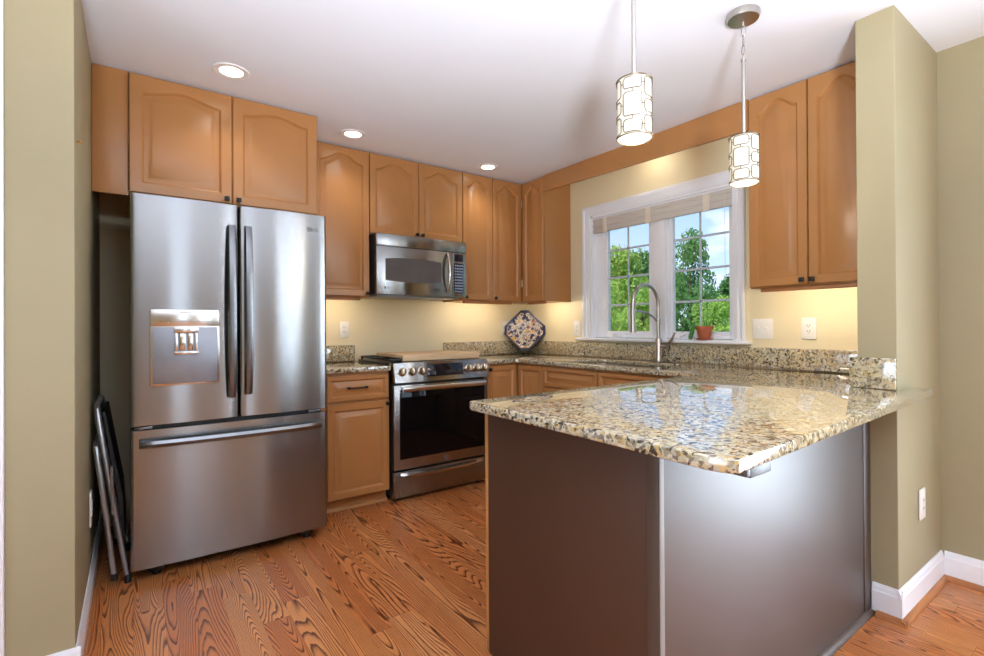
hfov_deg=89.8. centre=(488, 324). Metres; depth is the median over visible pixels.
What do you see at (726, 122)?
valance board
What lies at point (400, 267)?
microwave
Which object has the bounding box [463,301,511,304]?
light
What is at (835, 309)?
wall
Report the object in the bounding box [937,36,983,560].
wall
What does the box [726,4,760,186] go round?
pendant light
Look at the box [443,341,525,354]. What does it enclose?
backsplash
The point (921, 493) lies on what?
wall outlet
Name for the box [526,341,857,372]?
backsplash
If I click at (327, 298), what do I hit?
light
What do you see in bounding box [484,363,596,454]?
base cabinet
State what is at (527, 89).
ceiling
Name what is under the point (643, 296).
tree
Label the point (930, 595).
trim
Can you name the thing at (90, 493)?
wall outlet
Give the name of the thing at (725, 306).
tree
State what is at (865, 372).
backsplash
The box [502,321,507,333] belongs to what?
wall outlet
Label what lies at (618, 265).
tree
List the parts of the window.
sash, sill, sash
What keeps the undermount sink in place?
in the countertop at (717, 418)
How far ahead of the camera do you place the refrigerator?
2.46 m
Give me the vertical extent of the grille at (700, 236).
0.912 m
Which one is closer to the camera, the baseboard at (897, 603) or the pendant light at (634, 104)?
the pendant light at (634, 104)
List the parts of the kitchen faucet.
spout, docking arm, lever handle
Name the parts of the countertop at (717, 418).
support bracket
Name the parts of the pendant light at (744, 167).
rod, chain, lamp shade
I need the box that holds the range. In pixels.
[359,355,488,499]
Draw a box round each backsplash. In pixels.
[326,345,354,361]
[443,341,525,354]
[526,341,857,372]
[849,357,896,389]
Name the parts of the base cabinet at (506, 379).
door, door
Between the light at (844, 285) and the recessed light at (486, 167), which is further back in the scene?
the recessed light at (486, 167)
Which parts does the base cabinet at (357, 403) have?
toe moulding, drawer, pull handle, door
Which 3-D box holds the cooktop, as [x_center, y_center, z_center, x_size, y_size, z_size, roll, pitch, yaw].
[-0.528,0.273,3.785,0.760,0.020,0.565,0,0,-36]
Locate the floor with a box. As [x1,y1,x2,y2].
[88,479,983,655]
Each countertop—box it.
[326,361,390,373]
[470,353,931,477]
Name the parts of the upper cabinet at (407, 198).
door, door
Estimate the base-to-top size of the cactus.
0.113 m
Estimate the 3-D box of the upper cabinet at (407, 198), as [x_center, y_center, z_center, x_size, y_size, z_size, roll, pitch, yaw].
[-0.622,-0.951,3.897,0.788,0.587,0.354,0,0,-36]
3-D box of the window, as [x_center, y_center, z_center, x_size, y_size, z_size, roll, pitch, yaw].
[1.238,-0.430,3.687,0.195,1.115,1.465,0,0,-36]
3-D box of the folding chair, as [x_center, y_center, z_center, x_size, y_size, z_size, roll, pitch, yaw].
[-1.840,0.773,2.424,0.141,0.836,0.496,0,0,-36]
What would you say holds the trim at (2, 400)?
attached to the wall at (52, 210)
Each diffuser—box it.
[618,133,650,144]
[730,179,757,186]
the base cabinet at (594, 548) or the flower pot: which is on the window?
the flower pot
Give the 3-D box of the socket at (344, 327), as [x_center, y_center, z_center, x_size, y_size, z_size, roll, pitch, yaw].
[-1.099,0.036,3.757,0.034,0.068,0.003,0,0,-36]
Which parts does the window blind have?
cord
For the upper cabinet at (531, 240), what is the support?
attached to the wall at (376, 326)
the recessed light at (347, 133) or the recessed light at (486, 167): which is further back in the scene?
the recessed light at (486, 167)
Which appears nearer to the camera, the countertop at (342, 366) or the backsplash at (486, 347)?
the countertop at (342, 366)
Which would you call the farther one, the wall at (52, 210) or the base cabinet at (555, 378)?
the base cabinet at (555, 378)
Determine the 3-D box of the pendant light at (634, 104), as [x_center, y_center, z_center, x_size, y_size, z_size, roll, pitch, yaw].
[0.470,-0.931,1.602,0.126,0.664,0.126,0,0,-36]
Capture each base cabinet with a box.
[321,371,389,513]
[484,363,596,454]
[485,414,873,655]
[543,365,598,391]
[598,370,672,385]
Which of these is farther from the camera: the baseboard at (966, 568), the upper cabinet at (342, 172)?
the upper cabinet at (342, 172)
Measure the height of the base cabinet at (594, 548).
0.883 m
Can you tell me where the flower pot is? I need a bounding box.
[695,318,713,339]
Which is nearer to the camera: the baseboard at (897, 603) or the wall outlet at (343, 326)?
the baseboard at (897, 603)
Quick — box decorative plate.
[504,310,544,349]
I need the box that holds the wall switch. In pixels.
[753,319,772,338]
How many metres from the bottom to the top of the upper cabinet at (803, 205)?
1.060 m
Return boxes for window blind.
[593,186,731,282]
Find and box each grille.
[608,227,648,330]
[673,212,729,325]
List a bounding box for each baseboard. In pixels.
[47,646,80,655]
[76,511,102,655]
[872,550,943,618]
[944,550,983,585]
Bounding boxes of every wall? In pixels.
[4,0,99,655]
[100,119,526,525]
[527,131,857,366]
[855,5,940,612]
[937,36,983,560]
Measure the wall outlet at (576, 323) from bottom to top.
0.130 m
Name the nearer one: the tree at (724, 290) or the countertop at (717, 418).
the countertop at (717, 418)
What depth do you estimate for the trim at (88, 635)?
2.12 m
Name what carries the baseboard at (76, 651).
attached to the wall at (52, 210)
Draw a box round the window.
[575,170,751,344]
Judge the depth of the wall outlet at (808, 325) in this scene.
2.80 m
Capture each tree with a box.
[610,243,648,328]
[610,282,622,330]
[612,287,676,330]
[631,248,694,338]
[675,227,728,331]
[689,294,731,339]
[694,273,729,326]
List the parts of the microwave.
door, handle, control panel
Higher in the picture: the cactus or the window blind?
the window blind
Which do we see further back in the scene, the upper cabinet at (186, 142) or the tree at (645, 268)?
the tree at (645, 268)
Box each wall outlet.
[89,489,92,527]
[339,322,348,336]
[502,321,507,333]
[574,321,579,335]
[801,318,816,338]
[918,487,925,520]
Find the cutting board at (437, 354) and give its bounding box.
[377,350,478,360]
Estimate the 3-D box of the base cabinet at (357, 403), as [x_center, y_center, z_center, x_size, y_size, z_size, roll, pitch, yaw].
[-1.033,0.749,3.395,0.494,0.883,0.654,0,0,-36]
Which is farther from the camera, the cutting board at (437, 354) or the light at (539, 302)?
the light at (539, 302)
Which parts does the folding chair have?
frame, seat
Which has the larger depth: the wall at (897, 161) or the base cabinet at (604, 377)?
the base cabinet at (604, 377)
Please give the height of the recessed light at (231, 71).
0.004 m
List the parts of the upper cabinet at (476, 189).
door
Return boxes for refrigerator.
[130,192,326,574]
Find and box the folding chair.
[93,394,131,583]
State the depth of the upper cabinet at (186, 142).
2.58 m
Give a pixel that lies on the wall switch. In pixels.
(762, 328)
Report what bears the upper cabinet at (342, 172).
attached to the wall at (376, 326)
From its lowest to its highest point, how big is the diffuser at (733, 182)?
0.008 m
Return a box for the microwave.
[369,233,465,300]
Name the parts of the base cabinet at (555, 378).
drawer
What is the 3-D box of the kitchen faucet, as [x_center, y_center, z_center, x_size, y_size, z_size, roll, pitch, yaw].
[1.122,-0.013,3.377,0.332,0.557,0.169,0,0,-36]
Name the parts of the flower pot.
pot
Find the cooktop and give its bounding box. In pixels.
[359,358,466,365]
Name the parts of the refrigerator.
door, recess panel, control panel, nozzle frame, freezer drawer, handle, handle, door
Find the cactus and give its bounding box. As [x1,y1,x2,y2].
[688,323,694,339]
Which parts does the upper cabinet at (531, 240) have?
door, door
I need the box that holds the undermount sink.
[597,363,649,366]
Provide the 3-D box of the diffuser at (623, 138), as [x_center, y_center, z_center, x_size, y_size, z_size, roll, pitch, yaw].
[0.472,-0.603,1.601,0.102,0.008,0.102,0,0,-36]
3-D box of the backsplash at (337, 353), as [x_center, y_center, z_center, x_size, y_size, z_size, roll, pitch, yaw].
[-1.228,0.217,3.658,0.482,0.121,0.022,0,0,-36]
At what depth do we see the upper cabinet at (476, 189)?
4.09 m
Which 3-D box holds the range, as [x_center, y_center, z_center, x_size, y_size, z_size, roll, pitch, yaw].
[-0.491,0.712,3.735,0.760,0.955,0.696,0,0,-36]
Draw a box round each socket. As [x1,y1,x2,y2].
[342,325,346,333]
[805,322,811,333]
[922,495,924,512]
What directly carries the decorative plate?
on the plate stand
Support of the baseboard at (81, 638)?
attached to the wall at (52, 210)
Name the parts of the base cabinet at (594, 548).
panel, panel, moulding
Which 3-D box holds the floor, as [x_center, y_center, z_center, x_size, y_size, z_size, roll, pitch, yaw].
[0.608,1.211,0.214,5.400,0.080,8.050,0,0,-36]
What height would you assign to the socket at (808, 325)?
0.068 m
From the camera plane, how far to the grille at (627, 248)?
3.94 m
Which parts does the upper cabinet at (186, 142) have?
filler panel, door, door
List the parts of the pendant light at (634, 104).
rod, lamp shade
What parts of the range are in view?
knob, knob, knob, storage drawer, oven door, control panel, handle, handle, knob, knob, knob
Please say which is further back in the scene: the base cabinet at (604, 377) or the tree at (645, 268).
the tree at (645, 268)
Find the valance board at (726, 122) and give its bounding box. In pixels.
[543,99,748,191]
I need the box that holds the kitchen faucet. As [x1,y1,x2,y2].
[630,283,674,361]
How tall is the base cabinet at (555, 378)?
0.883 m
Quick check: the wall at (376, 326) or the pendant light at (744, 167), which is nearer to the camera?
the pendant light at (744, 167)
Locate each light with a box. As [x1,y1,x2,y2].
[212,62,249,79]
[326,297,359,299]
[340,129,365,138]
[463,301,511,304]
[478,164,497,170]
[528,301,546,304]
[616,0,652,145]
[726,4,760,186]
[761,283,856,291]
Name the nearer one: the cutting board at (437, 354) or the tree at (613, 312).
the cutting board at (437, 354)
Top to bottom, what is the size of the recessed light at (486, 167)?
0.004 m
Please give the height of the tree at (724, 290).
4.928 m
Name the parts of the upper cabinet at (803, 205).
door, door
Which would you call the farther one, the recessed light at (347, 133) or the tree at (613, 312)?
the tree at (613, 312)
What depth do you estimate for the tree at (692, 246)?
21.64 m
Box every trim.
[0,0,4,655]
[83,525,104,655]
[876,574,983,628]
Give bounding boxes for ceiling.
[81,0,983,184]
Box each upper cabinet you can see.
[92,63,316,214]
[317,141,369,298]
[369,152,461,241]
[443,172,492,302]
[491,177,570,304]
[748,61,856,289]
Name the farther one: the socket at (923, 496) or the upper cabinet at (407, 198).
the upper cabinet at (407, 198)

